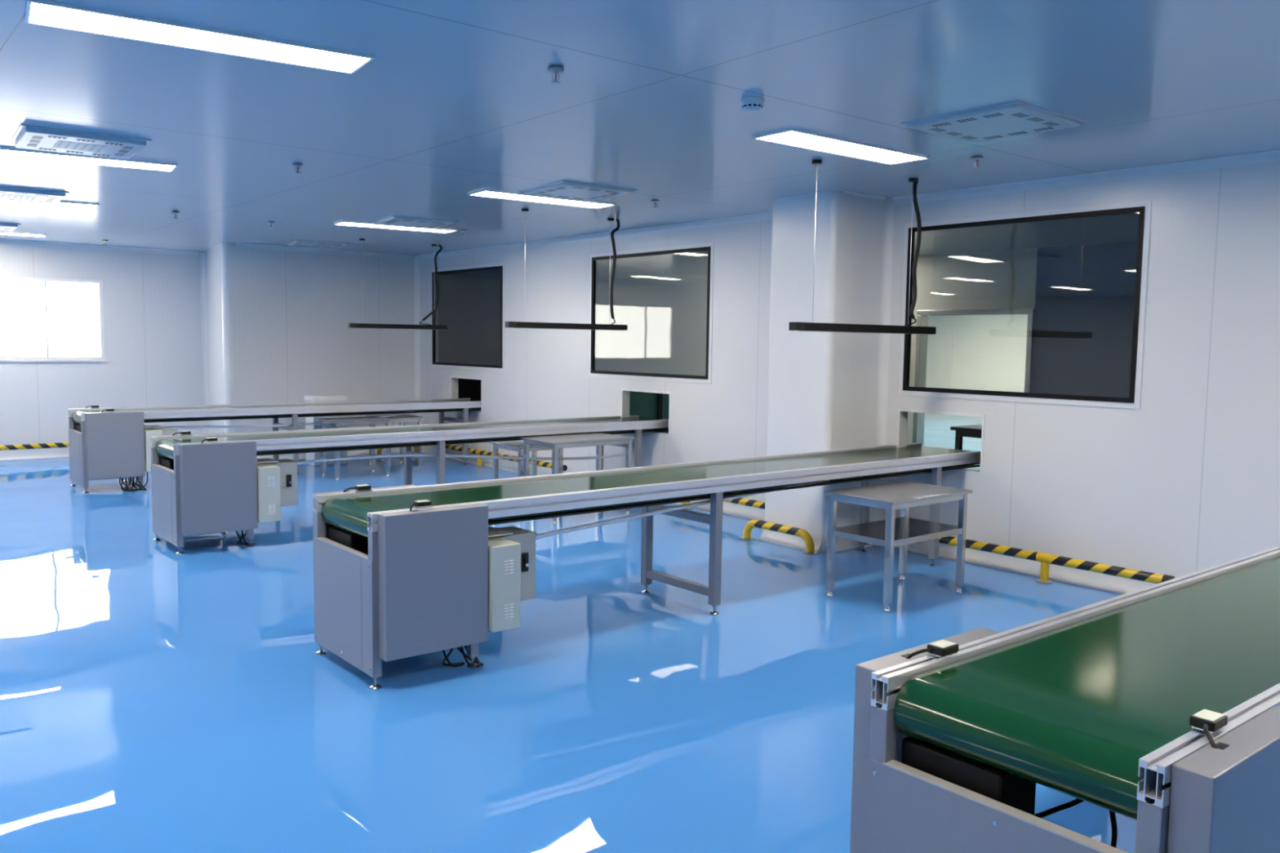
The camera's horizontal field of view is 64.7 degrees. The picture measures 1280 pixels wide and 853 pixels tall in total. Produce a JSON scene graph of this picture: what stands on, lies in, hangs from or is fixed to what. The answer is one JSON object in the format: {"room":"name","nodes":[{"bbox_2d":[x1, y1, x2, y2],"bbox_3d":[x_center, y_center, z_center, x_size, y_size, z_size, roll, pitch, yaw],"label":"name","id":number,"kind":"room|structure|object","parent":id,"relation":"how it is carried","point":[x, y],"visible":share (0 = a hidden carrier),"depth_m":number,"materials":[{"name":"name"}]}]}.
{"room":"clean room","nodes":[
{"label":"clean room","id":0,"kind":"room"},
{"bbox_2d":[0,243,203,452],"bbox_3d":[-9.578,-0.762,9.915,14.500,2.547,0.080,-3,6,-39],"label":"wall","id":1,"kind":"structure","parent":0,"point":[152,301],"depth_m":12.43,"materials":[{"name":"paint"}]},
{"bbox_2d":[0,448,69,461],"bbox_3d":[-10.399,0.508,9.273,12.310,0.100,0.055,-3,6,-39],"label":"baseboard","id":2,"kind":"structure","parent":1,"relation":"attached to","point":[53,453],"depth_m":11.93,"materials":[{"name":"white metal"}]},
{"bbox_2d":[0,275,107,361],"bbox_3d":[-7.509,-1.233,11.536,2.550,0.985,0.070,-3,6,-39],"label":"window","id":3,"kind":"structure","parent":1,"relation":"in","point":[47,358],"depth_m":12.01,"materials":[{"name":"white plastic"}]},
{"bbox_2d":[0,239,199,255],"bbox_3d":[-10.385,-1.953,9.053,12.260,0.050,0.050,-3,6,-39],"label":"trim","id":4,"kind":"structure","parent":1,"relation":"attached to","point":[2,241],"depth_m":12.19,"materials":[{"name":"white metal"}]},
{"bbox_2d":[204,242,414,433],"bbox_3d":[-4.362,-0.950,13.057,2.440,2.547,1.650,-3,6,-39],"label":"wall","id":5,"kind":"structure","parent":0,"point":[277,331],"depth_m":12.28,"materials":[{"name":"paint"}]},
{"bbox_2d":[200,252,208,433],"bbox_3d":[-5.624,-0.968,13.053,0.055,2.547,0.055,-3,6,-39],"label":"trim","id":6,"kind":"structure","parent":5,"relation":"attached to","point":[202,254],"depth_m":13.05,"materials":[{"name":"white metal"}]},
{"bbox_2d":[235,242,414,259],"bbox_3d":[-3.775,-2.132,12.323,2.240,0.050,0.050,-3,6,-39],"label":"trim","id":7,"kind":"structure","parent":5,"relation":"attached to","point":[237,245],"depth_m":12.34,"materials":[{"name":"white metal"}]},
{"bbox_2d":[256,446,414,460],"bbox_3d":[-3.809,0.330,12.527,2.240,0.100,0.055,-3,6,-39],"label":"baseboard","id":8,"kind":"structure","parent":5,"relation":"attached to","point":[394,450],"depth_m":12.68,"materials":[{"name":"white metal"}]},
{"bbox_2d":[437,273,501,400],"bbox_3d":[0.277,-1.433,19.617,12.930,2.547,0.100,-3,6,-39],"label":"wall","id":9,"kind":"structure","parent":0,"point":[469,306],"depth_m":16.97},
{"bbox_2d":[0,453,1137,852],"bbox_3d":[-3.647,1.240,2.780,14.500,0.080,18.720,-3,6,-39],"label":"floor","id":10,"kind":"structure","parent":0,"point":[154,699],"depth_m":4.25,"materials":[{"name":"paint"}]},
{"bbox_2d":[0,442,68,450],"bbox_3d":[-7.348,0.315,11.486,3.915,0.202,0.100,-3,6,-39],"label":"guard rail","id":11,"kind":"object","parent":10,"relation":"on","point":[55,445],"visible":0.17,"depth_m":11.71,"materials":[{"name":"black metal"}]},
{"bbox_2d":[67,398,480,493],"bbox_3d":[-3.638,0.121,10.978,4.426,0.782,0.816,-3,6,-39],"label":"conveyor","id":12,"kind":"object","parent":10,"relation":"on","point":[104,442],"visible":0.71,"depth_m":9.82,"materials":[{"name":"grey metal"}]},
{"bbox_2d":[143,408,480,422],"bbox_3d":[-3.461,-0.140,11.136,3.810,0.010,0.541,-3,6,-39],"label":"rail","id":13,"kind":"object","parent":12,"relation":"on","point":[393,413],"depth_m":10.76,"materials":[{"name":"silver metal"}]},
{"bbox_2d":[304,395,347,466],"bbox_3d":[-3.677,0.038,11.840,0.414,0.800,0.274,-3,6,-39],"label":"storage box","id":14,"kind":"object","parent":10,"relation":"on","point":[308,398],"visible":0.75,"depth_m":11.72,"materials":[{"name":"white plastic"}]},
{"bbox_2d":[318,416,392,480],"bbox_3d":[-3.038,0.225,10.800,0.640,0.620,0.440,-3,6,-39],"label":"work table","id":15,"kind":"object","parent":10,"relation":"on","point":[372,420],"visible":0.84,"depth_m":10.73,"materials":[{"name":"metal"}]},
{"bbox_2d":[366,413,424,467],"bbox_3d":[-2.829,0.172,11.680,0.460,0.585,0.540,-3,6,-39],"label":"work table","id":16,"kind":"object","parent":10,"relation":"on","point":[401,419],"visible":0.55,"depth_m":11.61,"materials":[{"name":"metal"}]},
{"bbox_2d":[376,446,417,454],"bbox_3d":[-3.047,0.284,12.731,0.630,0.180,0.110,-3,6,-39],"label":"guard rail","id":17,"kind":"object","parent":10,"relation":"on","point":[379,451],"visible":0.27,"depth_m":12.55,"materials":[{"name":"yellow metal"}]},
{"bbox_2d":[150,414,668,554],"bbox_3d":[-1.572,0.363,8.453,4.506,0.782,0.800,-3,6,-39],"label":"conveyor","id":18,"kind":"object","parent":10,"relation":"on","point":[202,483],"visible":0.85,"depth_m":7.24,"materials":[{"name":"grey metal"}]},
{"bbox_2d":[256,429,668,455],"bbox_3d":[-1.389,0.102,8.604,3.890,0.010,0.541,-3,6,-39],"label":"tray","id":19,"kind":"object","parent":18,"relation":"on","point":[634,431],"depth_m":7.99,"materials":[{"name":"silver metal"}]},
{"bbox_2d":[445,444,567,471],"bbox_3d":[-1.633,0.397,11.552,0.100,0.192,2.685,-3,6,-39],"label":"guard rail","id":20,"kind":"object","parent":10,"relation":"on","point":[480,452],"visible":0.57,"depth_m":11.73,"materials":[{"name":"black metal"}]},
{"bbox_2d":[489,440,563,479],"bbox_3d":[-1.000,0.428,9.005,0.490,0.575,0.495,-3,6,-39],"label":"work table","id":21,"kind":"object","parent":10,"relation":"on","point":[516,446],"visible":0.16,"depth_m":8.94,"materials":[{"name":"metal"}]},
{"bbox_2d":[520,432,635,524],"bbox_3d":[-0.528,0.425,8.585,0.840,0.665,0.500,-3,6,-39],"label":"work table","id":22,"kind":"object","parent":10,"relation":"on","point":[599,439],"visible":0.6,"depth_m":8.47,"materials":[{"name":"metal"}]},
{"bbox_2d":[312,443,980,689],"bbox_3d":[0.494,0.605,5.928,4.666,0.782,0.800,-3,6,-39],"label":"conveyor","id":23,"kind":"object","parent":10,"relation":"on","point":[408,571],"visible":0.97,"depth_m":4.63,"materials":[{"name":"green metal"}]},
{"bbox_2d":[488,464,980,525],"bbox_3d":[0.676,0.343,6.080,4.050,0.010,0.541,-3,6,-39],"label":"tray","id":24,"kind":"object","parent":23,"relation":"on","point":[731,495],"depth_m":5.49,"materials":[{"name":"silver metal"}]},
{"bbox_2d":[683,497,764,510],"bbox_3d":[0.773,0.682,8.566,0.100,0.192,1.475,-3,6,-39],"label":"guard rail","id":25,"kind":"object","parent":10,"relation":"on","point":[747,502],"visible":0.21,"depth_m":8.39,"materials":[{"name":"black metal"}]},
{"bbox_2d":[739,519,817,555],"bbox_3d":[1.011,0.796,7.413,0.110,0.165,0.740,-3,6,-39],"label":"guard rail","id":26,"kind":"object","parent":10,"relation":"on","point":[810,546],"visible":1,"depth_m":7.35,"materials":[{"name":"yellow metal"}]},
{"bbox_2d":[823,480,973,611],"bbox_3d":[1.528,0.691,6.004,0.780,0.625,0.490,-3,6,-39],"label":"work table","id":27,"kind":"object","parent":10,"relation":"on","point":[891,532],"visible":1,"depth_m":5.91,"materials":[{"name":"metal"}]},
{"bbox_2d":[832,517,962,546],"bbox_3d":[1.529,0.621,5.998,0.736,0.036,0.446,-3,6,-39],"label":"shelf","id":28,"kind":"object","parent":27,"relation":"attached to","point":[908,531],"depth_m":5.91,"materials":[{"name":"metal"}]},
{"bbox_2d":[928,536,1174,584],"bbox_3d":[2.432,0.878,6.547,0.100,0.188,1.955,-3,6,-39],"label":"guard rail","id":29,"kind":"object","parent":10,"relation":"on","point":[1044,558],"visible":0.77,"depth_m":6.33,"materials":[{"name":"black metal"}]},
{"bbox_2d":[849,546,1279,852],"bbox_3d":[2.513,0.838,3.488,4.626,0.781,0.800,-3,6,-39],"label":"conveyor","id":30,"kind":"object","parent":10,"relation":"on","point":[1157,706],"visible":1,"depth_m":2.17,"materials":[{"name":"green plastic"}]},
{"bbox_2d":[0,0,1279,255],"bbox_3d":[-3.609,-1.377,2.561,14.500,0.080,18.720,-3,6,-39],"label":"ceiling","id":31,"kind":"structure","parent":0,"point":[455,99],"depth_m":4.53,"materials":[{"name":"paint"}]},
{"bbox_2d":[0,222,20,231],"bbox_3d":[-6.222,-1.975,9.927,0.171,0.033,0.929,-3,6,-36],"label":"outlet","id":32,"kind":"object","parent":31,"relation":"attached to","point":[10,227],"visible":1,"depth_m":9.87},
{"bbox_2d":[0,231,45,236],"bbox_3d":[-6.947,-2.061,10.706,1.124,0.014,0.274,-2,6,-30],"label":"recessed light","id":33,"kind":"object","parent":31,"relation":"in","point":[2,233],"visible":1,"depth_m":10.85,"materials":[{"name":"white plastic"}]},
{"bbox_2d":[0,186,69,204],"bbox_3d":[-4.603,-1.759,7.624,0.435,0.033,0.843,-3,6,-36],"label":"outlet","id":34,"kind":"object","parent":31,"relation":"attached to","point":[11,193],"visible":1,"depth_m":7.59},
{"bbox_2d":[0,199,99,208],"bbox_3d":[-4.979,-1.813,8.089,1.124,0.014,0.274,-2,6,-34],"label":"recessed light","id":35,"kind":"object","parent":31,"relation":"in","point":[64,203],"visible":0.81,"depth_m":8.27,"materials":[{"name":"white plastic"}]},
{"bbox_2d":[9,124,151,159],"bbox_3d":[-3.105,-1.568,5.604,0.614,0.033,0.614,-3,6,-36],"label":"ceiling air vent","id":36,"kind":"object","parent":31,"relation":"attached to","point":[27,136],"visible":1,"depth_m":5.50,"materials":[{"name":"metal"}]},
{"bbox_2d":[26,143,37,146],"bbox_3d":[-3.360,-1.554,5.585,0.045,0.002,0.084,-3,6,-36],"label":"grille","id":37,"kind":"object","parent":36,"relation":"attached to","point":[28,144],"depth_m":5.58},
{"bbox_2d":[29,139,39,143],"bbox_3d":[-3.280,-1.544,5.477,0.045,0.002,0.084,-3,6,-36],"label":"grille","id":38,"kind":"object","parent":36,"relation":"attached to","point":[33,141],"depth_m":5.47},
{"bbox_2d":[31,136,43,139],"bbox_3d":[-3.200,-1.534,5.368,0.045,0.002,0.084,-3,6,-36],"label":"grille","id":39,"kind":"object","parent":36,"relation":"attached to","point":[33,137],"depth_m":5.37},
{"bbox_2d":[38,147,56,151],"bbox_3d":[-3.343,-1.564,5.699,0.084,0.002,0.045,-3,6,-36],"label":"grille","id":40,"kind":"object","parent":36,"relation":"attached to","point":[41,148],"depth_m":5.69,"materials":[{"name":"metal"}]},
{"bbox_2d":[48,135,66,139],"bbox_3d":[-3.086,-1.531,5.351,0.084,0.002,0.045,-3,6,-36],"label":"grille","id":41,"kind":"object","parent":36,"relation":"attached to","point":[49,136],"depth_m":5.35,"materials":[{"name":"metal"}]},
{"bbox_2d":[66,151,83,153],"bbox_3d":[-3.234,-1.569,5.779,0.084,0.002,0.045,-3,6,-36],"label":"grille","id":42,"kind":"object","parent":36,"relation":"attached to","point":[71,152],"depth_m":5.77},
{"bbox_2d":[76,138,95,142],"bbox_3d":[-2.977,-1.536,5.431,0.084,0.002,0.045,-3,6,-36],"label":"grille","id":43,"kind":"object","parent":36,"relation":"attached to","point":[77,140],"depth_m":5.43,"materials":[{"name":"metal"}]},
{"bbox_2d":[92,153,110,156],"bbox_3d":[-3.125,-1.574,5.859,0.084,0.002,0.045,-3,6,-36],"label":"grille","id":44,"kind":"object","parent":36,"relation":"attached to","point":[95,154],"depth_m":5.85,"materials":[{"name":"metal"}]},
{"bbox_2d":[105,142,123,145],"bbox_3d":[-2.868,-1.541,5.510,0.084,0.002,0.045,-3,6,-36],"label":"grille","id":45,"kind":"object","parent":36,"relation":"attached to","point":[106,143],"depth_m":5.51,"materials":[{"name":"metal"}]},
{"bbox_2d":[113,153,124,156],"bbox_3d":[-3.010,-1.571,5.841,0.045,0.002,0.084,-3,6,-36],"label":"grille","id":46,"kind":"object","parent":36,"relation":"attached to","point":[114,154],"depth_m":5.83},
{"bbox_2d":[117,150,128,153],"bbox_3d":[-2.930,-1.561,5.733,0.045,0.002,0.084,-3,6,-36],"label":"grille","id":47,"kind":"object","parent":36,"relation":"attached to","point":[118,151],"depth_m":5.73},
{"bbox_2d":[122,146,133,149],"bbox_3d":[-2.851,-1.550,5.625,0.045,0.002,0.084,-3,6,-36],"label":"grille","id":48,"kind":"object","parent":36,"relation":"attached to","point":[123,147],"depth_m":5.61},
{"bbox_2d":[0,146,177,171],"bbox_3d":[-3.436,-1.627,6.131,1.124,0.014,0.274,-2,6,-31],"label":"recessed light","id":49,"kind":"object","parent":31,"relation":"in","point":[4,152],"visible":1,"depth_m":6.15,"materials":[{"name":"white plastic"}]},
{"bbox_2d":[171,211,179,218],"bbox_3d":[-4.025,-1.831,8.755,0.068,0.060,0.068,-3,6,-39],"label":"sprinkler","id":50,"kind":"object","parent":31,"relation":"attached to","point":[174,212],"visible":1,"depth_m":8.74,"materials":[{"name":"silver metal"}]},
{"bbox_2d":[24,0,374,74],"bbox_3d":[-1.549,-1.390,3.629,1.124,0.014,0.274,-2,6,-33],"label":"recessed light","id":51,"kind":"object","parent":31,"relation":"in","point":[50,13],"visible":1,"depth_m":3.58,"materials":[{"name":"white plastic"}]},
{"bbox_2d":[267,221,275,227],"bbox_3d":[-3.422,-1.875,9.375,0.068,0.060,0.068,-3,6,-39],"label":"sprinkler","id":52,"kind":"object","parent":31,"relation":"attached to","point":[270,222],"visible":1,"depth_m":9.37,"materials":[{"name":"silver metal"}]},
{"bbox_2d":[242,242,342,251],"bbox_3d":[-4.126,-2.127,11.978,1.124,0.014,0.274,-2,5,-29],"label":"recessed light","id":53,"kind":"object","parent":31,"relation":"in","point":[258,244],"visible":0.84,"depth_m":11.94,"materials":[{"name":"white plastic"}]},
{"bbox_2d":[246,244,338,250],"bbox_3d":[-4.126,-2.128,11.978,1.100,0.009,0.250,-2,5,-29],"label":"diffuser","id":54,"kind":"object","parent":53,"relation":"attached to","point":[270,245],"depth_m":11.94,"materials":[{"name":"metal"}]},
{"bbox_2d":[292,163,303,173],"bbox_3d":[-2.111,-1.593,6.236,0.068,0.060,0.068,-3,6,-39],"label":"sprinkler","id":55,"kind":"object","parent":31,"relation":"attached to","point":[298,165],"visible":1,"depth_m":6.23,"materials":[{"name":"silver metal"}]},
{"bbox_2d":[285,239,351,248],"bbox_3d":[-3.618,-2.061,11.338,0.618,0.023,0.819,-2,5,-27],"label":"outlet","id":56,"kind":"object","parent":31,"relation":"attached to","point":[300,242],"visible":1,"depth_m":11.32,"materials":[{"name":"metal"}]},
{"bbox_2d":[333,220,457,233],"bbox_3d":[-2.327,-1.907,9.662,1.124,0.014,0.274,-2,6,-33],"label":"recessed light","id":57,"kind":"object","parent":31,"relation":"in","point":[342,222],"visible":0.94,"depth_m":9.65,"materials":[{"name":"white plastic"}]},
{"bbox_2d":[347,238,447,329],"bbox_3d":[-2.676,-1.571,11.211,1.170,0.971,0.061,-3,6,-39],"label":"light bar","id":58,"kind":"object","parent":31,"relation":"hanging from","point":[427,326],"visible":1,"depth_m":11.36,"materials":[{"name":"black plastic"}]},
{"bbox_2d":[371,215,458,228],"bbox_3d":[-2.058,-1.861,9.225,0.614,0.023,0.614,-2,6,-31],"label":"outlet","id":59,"kind":"object","parent":31,"relation":"attached to","point":[395,220],"visible":1,"depth_m":9.12,"materials":[{"name":"metal"}]},
{"bbox_2d":[467,189,616,208],"bbox_3d":[-0.722,-1.712,7.612,1.124,0.014,0.274,-3,6,-35],"label":"recessed light","id":60,"kind":"object","parent":31,"relation":"in","point":[483,193],"visible":0.98,"depth_m":7.58,"materials":[{"name":"white plastic"}]},
{"bbox_2d":[546,66,564,84],"bbox_3d":[-0.330,-1.376,3.957,0.068,0.060,0.068,-3,6,-39],"label":"sprinkler","id":61,"kind":"object","parent":31,"relation":"attached to","point":[555,69],"visible":1,"depth_m":3.95,"materials":[{"name":"silver metal"}]},
{"bbox_2d":[505,208,627,330],"bbox_3d":[-0.598,-1.313,8.556,1.230,0.975,0.061,-3,6,-39],"label":"light bar","id":62,"kind":"object","parent":31,"relation":"hanging from","point":[612,326],"visible":1,"depth_m":8.72,"materials":[{"name":"black plastic"}]},
{"bbox_2d":[519,180,638,200],"bbox_3d":[-0.439,-1.666,7.174,0.614,0.023,0.614,-3,6,-35],"label":"outlet","id":63,"kind":"object","parent":31,"relation":"attached to","point":[563,188],"visible":1,"depth_m":7.08,"materials":[{"name":"metal"}]},
{"bbox_2d":[651,199,659,208],"bbox_3d":[0.115,-1.675,7.602,0.068,0.060,0.068,-3,6,-39],"label":"sprinkler","id":64,"kind":"object","parent":31,"relation":"attached to","point":[655,201],"visible":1,"depth_m":7.59,"materials":[{"name":"silver metal"}]},
{"bbox_2d":[740,97,764,111],"bbox_3d":[0.493,-1.411,4.434,0.104,0.048,0.104,-3,6,-39],"label":"smoke detector","id":65,"kind":"object","parent":31,"relation":"attached to","point":[748,104],"visible":1,"depth_m":4.40,"materials":[{"name":"white plastic"}]},
{"bbox_2d":[752,127,929,164],"bbox_3d":[1.107,-1.504,5.449,1.124,0.014,0.274,-3,6,-38],"label":"recessed light","id":66,"kind":"object","parent":31,"relation":"in","point":[795,137],"visible":1,"depth_m":5.40,"materials":[{"name":"white plastic"}]},
{"bbox_2d":[788,159,936,334],"bbox_3d":[1.418,-1.075,6.240,1.365,0.990,0.064,-3,6,-39],"label":"light bar","id":67,"kind":"object","parent":31,"relation":"hanging from","point":[793,326],"visible":1,"depth_m":6.40,"materials":[{"name":"black plastic"}]},
{"bbox_2d":[971,155,983,168],"bbox_3d":[1.897,-1.489,5.684,0.068,0.060,0.068,-3,6,-39],"label":"sprinkler","id":68,"kind":"object","parent":31,"relation":"attached to","point":[976,158],"visible":1,"depth_m":5.67,"materials":[{"name":"silver metal"}]},
{"bbox_2d":[900,100,1088,142],"bbox_3d":[1.682,-1.437,4.812,0.614,0.023,0.614,-3,6,-39],"label":"air vent","id":69,"kind":"object","parent":31,"relation":"attached to","point":[1014,118],"visible":1,"depth_m":4.74,"materials":[{"name":"metal"}]},
{"bbox_2d":[928,128,946,132],"bbox_3d":[1.440,-1.437,4.894,0.084,0.002,0.045,-3,6,-39],"label":"grille","id":70,"kind":"object","parent":69,"relation":"attached to","point":[934,130],"depth_m":4.90,"materials":[{"name":"metal"}]},
{"bbox_2d":[931,122,951,126],"bbox_3d":[1.429,-1.428,4.779,0.045,0.002,0.084,-3,6,-39],"label":"grille","id":71,"kind":"object","parent":69,"relation":"attached to","point":[940,124],"depth_m":4.77,"materials":[{"name":"metal"}]},
{"bbox_2d":[944,131,962,135],"bbox_3d":[1.545,-1.443,4.980,0.084,0.002,0.045,-3,6,-39],"label":"grille","id":72,"kind":"object","parent":69,"relation":"attached to","point":[947,133],"depth_m":4.97,"materials":[{"name":"metal"}]},
{"bbox_2d":[956,117,977,122],"bbox_3d":[1.514,-1.418,4.675,0.045,0.002,0.084,-3,6,-39],"label":"grille","id":73,"kind":"object","parent":69,"relation":"attached to","point":[966,119],"depth_m":4.67,"materials":[{"name":"metal"}]},
{"bbox_2d":[961,135,977,139],"bbox_3d":[1.649,-1.448,5.065,0.084,0.002,0.045,-3,6,-39],"label":"grille","id":74,"kind":"object","parent":69,"relation":"attached to","point":[964,137],"depth_m":5.06,"materials":[{"name":"metal"}]},
{"bbox_2d":[982,135,1003,139],"bbox_3d":[1.765,-1.446,5.054,0.045,0.002,0.084,-3,6,-39],"label":"grille","id":75,"kind":"object","parent":69,"relation":"attached to","point":[990,137],"depth_m":5.05,"materials":[{"name":"metal"}]},
{"bbox_2d":[982,112,1004,117],"bbox_3d":[1.599,-1.408,4.571,0.045,0.002,0.084,-3,6,-39],"label":"grille","id":76,"kind":"object","parent":69,"relation":"attached to","point":[993,114],"depth_m":4.57,"materials":[{"name":"metal"}]},
{"bbox_2d":[1007,131,1027,135],"bbox_3d":[1.850,-1.436,4.950,0.045,0.002,0.084,-3,6,-39],"label":"grille","id":77,"kind":"object","parent":69,"relation":"attached to","point":[1015,133],"depth_m":4.95,"materials":[{"name":"metal"}]},
{"bbox_2d":[1010,112,1029,117],"bbox_3d":[1.715,-1.405,4.560,0.084,0.002,0.045,-3,6,-39],"label":"grille","id":78,"kind":"object","parent":69,"relation":"attached to","point":[1013,114],"depth_m":4.56,"materials":[{"name":"metal"}]},
{"bbox_2d":[1026,117,1044,121],"bbox_3d":[1.819,-1.411,4.645,0.084,0.002,0.045,-3,6,-39],"label":"grille","id":79,"kind":"object","parent":69,"relation":"attached to","point":[1028,119],"depth_m":4.64,"materials":[{"name":"metal"}]},
{"bbox_2d":[1033,127,1054,131],"bbox_3d":[1.935,-1.426,4.846,0.045,0.002,0.084,-3,6,-39],"label":"grille","id":80,"kind":"object","parent":69,"relation":"attached to","point":[1040,129],"depth_m":4.85,"materials":[{"name":"metal"}]},
{"bbox_2d":[1041,121,1060,126],"bbox_3d":[1.924,-1.417,4.731,0.084,0.002,0.045,-3,6,-39],"label":"grille","id":81,"kind":"object","parent":69,"relation":"attached to","point":[1044,123],"depth_m":4.72,"materials":[{"name":"metal"}]},
{"bbox_2d":[596,251,707,375],"bbox_3d":[0.693,-0.797,12.105,4.028,2.547,0.100,-3,6,-39],"label":"window pane","id":82,"kind":"structure","parent":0,"point":[661,300],"depth_m":11.57,"materials":[{"name":"glass"}]},
{"bbox_2d":[445,212,1139,277],"bbox_3d":[5.707,-2.111,12.918,12.930,0.080,17.000,-3,6,-39],"label":"ceiling","id":83,"kind":"structure","parent":0,"point":[1121,228],"depth_m":9.70,"materials":[{"name":"paint"}]},
{"bbox_2d":[764,190,883,551],"bbox_3d":[1.369,-0.404,7.527,0.600,2.547,0.610,-3,6,-39],"label":"wall column","id":84,"kind":"structure","parent":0,"point":[823,385],"depth_m":7.28,"materials":[{"name":"paint"}]},
{"bbox_2d":[758,528,822,552],"bbox_3d":[1.097,0.829,7.422,0.055,0.100,0.570,-3,6,-39],"label":"baseboard","id":85,"kind":"structure","parent":84,"relation":"attached to","point":[770,536],"depth_m":7.44,"materials":[{"name":"white metal"}]},
{"bbox_2d":[419,160,1279,578],"bbox_3d":[1.606,-0.420,7.766,0.070,2.547,20.000,-3,6,-39],"label":"wall","id":86,"kind":"structure","parent":0,"point":[1187,481],"depth_m":6.38,"materials":[{"name":"paint"}]},
{"bbox_2d":[413,255,420,425],"bbox_3d":[-2.900,-0.937,13.153,0.055,2.547,0.055,-3,6,-39],"label":"trim","id":87,"kind":"structure","parent":86,"relation":"attached to","point":[416,259],"depth_m":13.14,"materials":[{"name":"white metal"}]},
{"bbox_2d":[450,376,482,411],"bbox_3d":[-2.074,-0.403,12.288,0.096,0.391,0.754,-3,6,-39],"label":"trim","id":88,"kind":"structure","parent":86,"relation":"attached to","point":[454,380],"depth_m":12.54,"materials":[{"name":"white metal"}]},
{"bbox_2d":[431,262,504,371],"bbox_3d":[-2.094,-1.311,12.191,0.032,1.232,1.754,-3,6,-39],"label":"window","id":89,"kind":"structure","parent":86,"relation":"in","point":[498,265],"depth_m":12.12,"materials":[{"name":"black metal"}]},
{"bbox_2d":[422,445,764,520],"bbox_3d":[-0.783,0.531,10.656,0.055,0.100,6.790,-3,6,-39],"label":"baseboard","id":90,"kind":"structure","parent":86,"relation":"attached to","point":[728,508],"depth_m":10.70,"materials":[{"name":"white metal"}]},
{"bbox_2d":[417,212,772,259],"bbox_3d":[-0.743,-1.931,10.448,0.050,0.050,6.670,-3,6,-39],"label":"trim","id":91,"kind":"structure","parent":86,"relation":"attached to","point":[768,215],"depth_m":9.82,"materials":[{"name":"white metal"}]},
{"bbox_2d":[620,388,671,434],"bbox_3d":[0.083,-0.152,9.661,0.096,0.391,0.738,-3,6,-39],"label":"trim","id":92,"kind":"structure","parent":86,"relation":"attached to","point":[625,393],"depth_m":9.90,"materials":[{"name":"white metal"}]},
{"bbox_2d":[629,391,669,432],"bbox_3d":[0.305,0.008,11.390,1.940,1.050,0.530,-3,6,-39],"label":"wall opening","id":93,"kind":"object","parent":86,"relation":"in","point":[642,404],"visible":0.02,"depth_m":10.90,"materials":[{"name":"green metal"}]},
{"bbox_2d":[588,242,714,383],"bbox_3d":[0.069,-1.059,9.558,0.032,1.232,1.808,-3,6,-39],"label":"window","id":94,"kind":"structure","parent":86,"relation":"in","point":[709,246],"depth_m":9.38,"materials":[{"name":"black metal"}]},
{"bbox_2d":[826,537,875,552],"bbox_3d":[1.547,0.841,7.360,0.520,0.100,0.055,-3,6,-39],"label":"baseboard","id":95,"kind":"structure","parent":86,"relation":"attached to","point":[842,544],"depth_m":7.32,"materials":[{"name":"white metal"}]},
{"bbox_2d":[841,191,885,202],"bbox_3d":[1.594,-1.633,7.178,0.470,0.030,0.030,-3,6,-39],"label":"trim","id":96,"kind":"structure","parent":86,"relation":"attached to","point":[846,193],"depth_m":7.18,"materials":[{"name":"white metal"}]},
{"bbox_2d":[872,198,894,521],"bbox_3d":[1.790,-0.390,7.442,0.055,2.547,0.055,-3,6,-39],"label":"trim","id":97,"kind":"structure","parent":86,"relation":"attached to","point":[888,203],"depth_m":7.42,"materials":[{"name":"white metal"}]},
{"bbox_2d":[896,408,985,472],"bbox_3d":[2.143,0.088,7.154,0.096,0.391,0.706,-3,6,-39],"label":"trim","id":98,"kind":"structure","parent":86,"relation":"attached to","point":[902,425],"depth_m":7.34,"materials":[{"name":"white metal"}]},
{"bbox_2d":[898,200,1151,408],"bbox_3d":[2.453,-0.781,6.655,0.032,1.232,1.731,-3,6,-39],"label":"window","id":99,"kind":"structure","parent":86,"relation":"in","point":[1144,207],"depth_m":6.43,"materials":[{"name":"black metal"}]},
{"bbox_2d":[893,540,1156,594],"bbox_3d":[4.813,1.183,3.842,0.055,0.100,9.655,-3,6,-39],"label":"baseboard","id":100,"kind":"structure","parent":86,"relation":"attached to","point":[1113,584],"depth_m":6.52,"materials":[{"name":"paint"}]},
{"bbox_2d":[892,149,1279,204],"bbox_3d":[4.868,-1.277,3.616,0.050,0.050,9.600,-3,6,-39],"label":"trim","id":101,"kind":"structure","parent":86,"relation":"attached to","point":[1274,155],"depth_m":6.14,"materials":[{"name":"white metal"}]},
{"bbox_2d":[923,413,982,470],"bbox_3d":[5.669,0.506,13.138,12.930,0.080,17.000,-3,6,-39],"label":"floor","id":102,"kind":"structure","parent":0,"point":[937,432],"depth_m":17.46,"materials":[{"name":"blue"}]},
{"bbox_2d":[950,424,982,449],"bbox_3d":[3.373,0.412,8.687,0.900,0.785,1.060,-3,6,-39],"label":"desk","id":103,"kind":"object","parent":102,"relation":"on","point":[970,431],"visible":0.19,"depth_m":8.72,"materials":[{"name":"metal"}]},
{"bbox_2d":[925,314,1027,392],"bbox_3d":[10.654,-1.071,17.081,0.100,2.547,17.000,-3,6,-39],"label":"wall","id":104,"kind":"structure","parent":0,"point":[965,352],"depth_m":21.29,"materials":[{"name":"paint"}]},
{"bbox_2d":[906,240,1137,443],"bbox_3d":[3.842,-0.703,11.521,0.100,2.547,17.000,-3,6,-39],"label":"wall","id":105,"kind":"structure","parent":0,"point":[1085,294],"depth_m":10.68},
{"bbox_2d":[912,308,1034,445],"bbox_3d":[3.808,-0.383,11.576,0.150,1.900,1.480,-3,6,-39],"label":"door frame","id":106,"kind":"structure","parent":105,"relation":"in","point":[921,355],"depth_m":11.93,"materials":[{"name":"metal"}]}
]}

